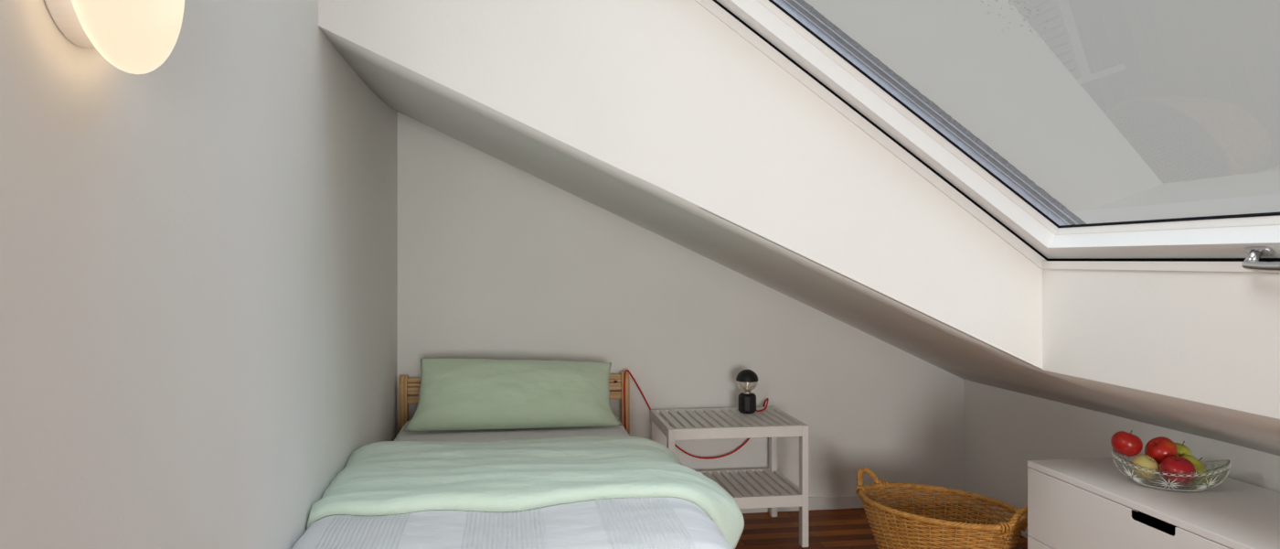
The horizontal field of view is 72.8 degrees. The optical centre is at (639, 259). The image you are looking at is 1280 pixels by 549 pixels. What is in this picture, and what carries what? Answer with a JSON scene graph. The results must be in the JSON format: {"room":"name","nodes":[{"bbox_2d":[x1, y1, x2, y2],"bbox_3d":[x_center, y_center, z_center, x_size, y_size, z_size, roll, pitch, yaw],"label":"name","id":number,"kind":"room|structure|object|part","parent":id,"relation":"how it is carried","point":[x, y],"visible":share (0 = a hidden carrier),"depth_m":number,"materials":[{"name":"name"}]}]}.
{"room":"bedroom","nodes":[
{"label":"bedroom","id":0,"kind":"room"},
{"bbox_2d":[0,0,397,548],"bbox_3d":[-0.515,-0.350,-0.255,0.120,3.000,8.286,0,0,-8],"label":"wall","id":1,"kind":"structure","parent":0,"point":[198,250],"depth_m":1.33,"materials":[{"name":"white paint"}]},
{"bbox_2d":[44,0,184,74],"bbox_3d":[-0.586,-0.330,0.985,0.100,0.234,0.234,0,0,-8],"label":"wall lamp","id":2,"kind":"object","parent":1,"relation":"attached to","point":[135,37],"visible":1,"depth_m":0.94,"materials":[{"name":"opal white glass"},{"name":"white painted metal"}]},
{"bbox_3d":[-0.616,-0.330,0.981,0.039,0.179,0.179,0,0,-8],"label":"wall plate","id":3,"kind":"part","parent":2,"relation":"part of","materials":[{"name":"white paint"}]},
{"bbox_2d":[318,0,1042,369],"bbox_3d":[0.169,-0.546,2.365,1.997,1.724,0.020,0,0,-8],"label":"wall","id":4,"kind":"structure","parent":0,"point":[665,93],"depth_m":2.36,"materials":[{"name":"white paint"}]},
{"bbox_2d":[1042,268,1279,418],"bbox_3d":[1.638,0.161,-0.716,0.012,0.311,6.505,0,0,-8],"label":"wall","id":5,"kind":"structure","parent":4,"relation":"attached to","point":[1210,337],"depth_m":2.01,"materials":[{"name":"white paint"}]},
{"bbox_2d":[397,111,963,496],"bbox_3d":[0.287,0.225,3.990,2.705,1.850,0.120,0,0,-8],"label":"wall","id":6,"kind":"structure","parent":0,"point":[496,260],"depth_m":3.89,"materials":[{"name":"white paint"}]},
{"bbox_2d":[623,369,650,429],"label":"cord","id":7,"kind":"object","parent":6,"relation":"on","point":[625,369],"depth_m":3.78,"materials":[{"name":"fabric"}]},
{"bbox_2d":[674,437,749,458],"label":"cord","id":8,"kind":"object","parent":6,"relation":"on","point":[747,440],"depth_m":3.91,"materials":[{"name":"fabric"}]},
{"bbox_2d":[739,491,962,512],"bbox_3d":[0.247,1.121,3.917,2.605,0.058,0.014,0,0,-8],"label":"baseboard","id":9,"kind":"structure","parent":6,"relation":"attached to","point":[851,501],"depth_m":4.00,"materials":[{"name":"white paint"}]},
{"bbox_2d":[319,26,1279,455],"bbox_3d":[0.833,-0.039,-0.051,2.628,1.220,8.056,0,0,-8],"label":"ceiling","id":10,"kind":"structure","parent":0,"point":[672,216],"depth_m":2.73,"materials":[{"name":"white paint"}]},
{"bbox_2d":[735,503,1027,548],"bbox_3d":[0.833,1.190,-0.056,2.805,0.080,8.246,0,0,-8],"label":"floor","id":11,"kind":"structure","parent":0,"point":[838,528],"depth_m":3.69,"materials":[{"name":"brown wood"}]},
{"bbox_2d":[398,371,629,435],"bbox_3d":[-0.386,0.821,2.748,0.978,0.658,2.080,0,0,-8],"label":"bed","id":12,"kind":"object","parent":11,"relation":"on","point":[407,385],"visible":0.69,"depth_m":3.68,"materials":[{"name":"brown wood"}]},
{"bbox_3d":[-1.000,0.821,3.679,0.034,0.658,0.060,0,0,-8],"label":"head post","id":13,"kind":"part","parent":12,"relation":"part of","materials":[{"name":"brown wood"}]},
{"bbox_2d":[394,416,629,441],"bbox_3d":[-0.399,0.766,2.744,0.914,0.217,1.945,0,0,-8],"label":"mattress","id":14,"kind":"object","parent":12,"relation":"on","point":[518,433],"visible":0.06,"depth_m":3.28,"materials":[{"name":"white fabric"}]},
{"bbox_2d":[402,357,621,431],"bbox_3d":[-0.502,0.526,3.467,0.833,0.248,0.304,0,0,-8],"label":"pillow","id":15,"kind":"object","parent":14,"relation":"on","point":[454,393],"visible":1,"depth_m":3.38,"materials":[{"name":"green fabric"}]},
{"bbox_2d":[291,435,744,548],"bbox_3d":[-0.274,0.774,2.332,1.104,0.429,1.293,0,0,-8],"label":"duvet","id":16,"kind":"object","parent":14,"relation":"on","point":[568,492],"visible":1,"depth_m":2.15,"materials":[{"name":"green fabric"}]},
{"bbox_3d":[-0.532,0.593,3.743,0.910,0.033,0.018,0,0,-8],"label":"head rail","id":17,"kind":"part","parent":12,"relation":"part of","materials":[{"name":"brown wood"}]},
{"bbox_3d":[-0.532,0.535,3.743,0.910,0.066,0.018,0,0,-8],"label":"head rail","id":18,"kind":"part","parent":12,"relation":"part of","materials":[{"name":"brown wood"}]},
{"bbox_3d":[-0.066,0.821,3.816,0.034,0.658,0.060,0,0,-8],"label":"head post","id":19,"kind":"part","parent":12,"relation":"part of","materials":[{"name":"brown wood"}]},
{"bbox_2d":[650,405,808,546],"bbox_3d":[0.361,0.906,3.664,0.570,0.487,0.455,0,0,-8],"label":"nightstand","id":20,"kind":"object","parent":11,"relation":"on","point":[773,422],"visible":0.81,"depth_m":3.53,"materials":[{"name":"white paint"}]},
{"bbox_3d":[0.061,0.907,3.829,0.026,0.486,0.042,0,0,-8],"label":"leg","id":21,"kind":"part","parent":20,"relation":"part of","materials":[{"name":"white paint"}]},
{"bbox_3d":[0.090,0.684,3.624,0.018,0.043,0.371,0,0,-8],"label":"rail","id":22,"kind":"part","parent":20,"relation":"part of","materials":[{"name":"white paint"}]},
{"bbox_3d":[0.122,0.907,3.420,0.026,0.486,0.042,0,0,-8],"label":"leg","id":23,"kind":"part","parent":20,"relation":"part of","materials":[{"name":"white paint"}]},
{"bbox_3d":[0.329,0.684,3.879,0.518,0.043,0.018,0,0,-8],"label":"rail","id":24,"kind":"part","parent":20,"relation":"part of","materials":[{"name":"white paint"}]},
{"bbox_3d":[0.329,0.964,3.879,0.518,0.046,0.018,0,0,-8],"label":"shelf rail","id":25,"kind":"part","parent":20,"relation":"part of","materials":[{"name":"white paint"}]},
{"bbox_3d":[0.392,0.684,3.449,0.518,0.043,0.018,0,0,-8],"label":"rail","id":26,"kind":"part","parent":20,"relation":"part of","materials":[{"name":"white paint"}]},
{"bbox_2d":[736,369,768,413],"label":"table lamp","id":27,"kind":"object","parent":20,"relation":"on","point":[747,400],"depth_m":3.74,"materials":[{"name":"metal"}]},
{"bbox_2d":[743,389,751,394],"bbox_3d":[0.466,0.576,3.773,0.034,0.018,0.034,0,0,-8],"label":"socket","id":28,"kind":"object","parent":27,"relation":"attached to","point":[746,391],"depth_m":3.76,"materials":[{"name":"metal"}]},
{"bbox_3d":[0.392,0.964,3.449,0.518,0.046,0.018,0,0,-8],"label":"shelf rail","id":29,"kind":"part","parent":20,"relation":"part of","materials":[{"name":"white paint"}]},
{"bbox_3d":[0.600,0.907,3.908,0.026,0.486,0.042,0,0,-8],"label":"leg","id":30,"kind":"part","parent":20,"relation":"part of","materials":[{"name":"white paint"}]},
{"bbox_3d":[0.632,0.964,3.704,0.018,0.046,0.371,0,0,-8],"label":"shelf rail","id":31,"kind":"part","parent":20,"relation":"part of","materials":[{"name":"white paint"}]},
{"bbox_3d":[0.632,0.684,3.704,0.018,0.043,0.371,0,0,-8],"label":"rail","id":32,"kind":"part","parent":20,"relation":"part of","materials":[{"name":"white paint"}]},
{"bbox_3d":[0.660,0.907,3.500,0.026,0.486,0.042,0,0,-8],"label":"leg","id":33,"kind":"part","parent":20,"relation":"part of","materials":[{"name":"white paint"}]},
{"bbox_2d":[855,467,1027,548],"bbox_3d":[1.079,0.984,3.141,0.568,0.341,0.527,0,0,11],"label":"wicker basket","id":34,"kind":"object","parent":11,"relation":"on","point":[944,533],"visible":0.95,"depth_m":3.13,"materials":[{"name":"brown wicker"}]},
{"bbox_3d":[0.891,0.869,3.382,0.178,0.112,0.075,0,0,-38],"label":"handle","id":35,"kind":"part","parent":34,"relation":"part of","materials":[{"name":"wicker"}]},
{"bbox_3d":[1.268,0.869,2.899,0.178,0.111,0.075,0,0,-38],"label":"handle","id":36,"kind":"part","parent":34,"relation":"part of","materials":[{"name":"wicker"}]},
{"bbox_2d":[1027,457,1279,548],"bbox_3d":[1.545,0.895,2.265,0.459,0.510,1.098,0,0,-8],"label":"dresser","id":37,"kind":"object","parent":11,"relation":"on","point":[1073,503],"visible":0.91,"depth_m":2.38,"materials":[{"name":"white wood"}]},
{"bbox_3d":[1.327,0.989,2.233,0.018,0.215,1.096,0,0,-8],"label":"drawer","id":38,"kind":"part","parent":37,"relation":"part of","materials":[{"name":"white wood"}]},
{"bbox_2d":[1111,448,1231,490],"bbox_3d":[1.493,0.594,2.449,0.287,0.093,0.180,0,0,32],"label":"fruit bowl","id":39,"kind":"object","parent":37,"relation":"on","point":[1217,471],"visible":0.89,"depth_m":2.39,"materials":[{"name":"clear glass"}]},
{"bbox_2d":[1110,429,1142,456],"bbox_3d":[1.401,0.527,2.500,0.080,0.075,0.081,0,0,15],"label":"apple","id":40,"kind":"object","parent":39,"relation":"in","point":[1126,443],"visible":1,"depth_m":2.47,"materials":[{"name":"red food"}]},
{"bbox_2d":[1131,454,1159,469],"bbox_3d":[1.432,0.585,2.461,0.070,0.067,0.071,0,0,16],"label":"apple","id":41,"kind":"object","parent":39,"relation":"in","point":[1144,460],"visible":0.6,"depth_m":2.44,"materials":[{"name":"yellow food"}]},
{"bbox_2d":[1144,436,1177,464],"bbox_3d":[1.494,0.547,2.490,0.079,0.079,0.084,0,0,-23],"label":"apple","id":42,"kind":"object","parent":39,"relation":"in","point":[1161,447],"visible":0.72,"depth_m":2.46,"materials":[{"name":"red food"}]},
{"bbox_2d":[1159,454,1195,472],"bbox_3d":[1.489,0.579,2.406,0.086,0.080,0.086,0,0,15],"label":"apple","id":43,"kind":"object","parent":39,"relation":"in","point":[1174,464],"visible":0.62,"depth_m":2.38,"materials":[{"name":"red food"}]},
{"bbox_2d":[1174,440,1191,456],"bbox_3d":[1.562,0.554,2.517,0.061,0.062,0.062,0,0,21],"label":"apple","id":44,"kind":"object","parent":39,"relation":"in","point":[1182,450],"visible":0.39,"depth_m":2.49,"materials":[{"name":"food"}]},
{"bbox_2d":[1182,454,1205,471],"bbox_3d":[1.557,0.585,2.451,0.069,0.067,0.072,0,0,3],"label":"apple","id":45,"kind":"object","parent":39,"relation":"in","point":[1200,466],"visible":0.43,"depth_m":2.42,"materials":[{"name":"food"}]},
{"bbox_2d":[963,379,1279,514],"bbox_3d":[2.180,0.800,0.142,0.120,0.700,8.046,0,0,-8],"label":"wall","id":46,"kind":"structure","parent":0,"point":[1004,429],"depth_m":3.55,"materials":[{"name":"white paint"}]},
{"bbox_2d":[962,496,1029,537],"bbox_3d":[2.115,1.121,0.126,0.014,0.058,8.032,0,0,-8],"label":"baseboard","id":47,"kind":"structure","parent":46,"relation":"attached to","point":[1023,533],"depth_m":3.79,"materials":[{"name":"white paint"}]},
{"bbox_3d":[0.531,-0.737,-0.040,2.230,1.620,8.166,0,0,-8],"label":"ceiling","id":48,"kind":"structure","parent":0,"visible":0},
{"bbox_2d":[694,0,1279,272],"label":"window","id":49,"kind":"structure","parent":48,"relation":"attached to","point":[792,34],"depth_m":2.36,"materials":[{"name":"white paint"}]},
{"bbox_3d":[0.259,-0.638,2.375,1.845,1.332,0.026,0,0,-8],"label":"casing","id":50,"kind":"part","parent":49,"relation":"part of","materials":[{"name":"white paint"}]},
{"bbox_3d":[0.303,-0.732,2.326,1.965,1.416,0.048,0,0,-8],"label":"rail","id":51,"kind":"part","parent":49,"relation":"part of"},
{"bbox_3d":[0.310,-0.744,2.328,1.952,1.398,0.046,0,0,-8],"label":"rail","id":52,"kind":"part","parent":49,"relation":"part of","materials":[{"name":"white metal"}]},
{"bbox_3d":[0.313,-0.752,2.340,1.956,1.406,0.044,0,0,-8],"label":"rail","id":53,"kind":"part","parent":49,"relation":"part of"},
{"bbox_3d":[0.319,-0.760,2.332,1.949,1.397,0.041,0,0,-8],"label":"rail","id":54,"kind":"part","parent":49,"relation":"part of","materials":[{"name":"white metal"}]},
{"bbox_3d":[1.267,0.015,1.784,0.017,0.022,1.440,0,0,-8],"label":"casing","id":55,"kind":"part","parent":49,"relation":"part of","materials":[{"name":"white paint"}]},
{"bbox_3d":[1.242,0.011,1.712,0.023,0.023,0.125,0,0,-8],"label":"lever","id":56,"kind":"part","parent":49,"relation":"part of","materials":[{"name":"metal"}]}
]}

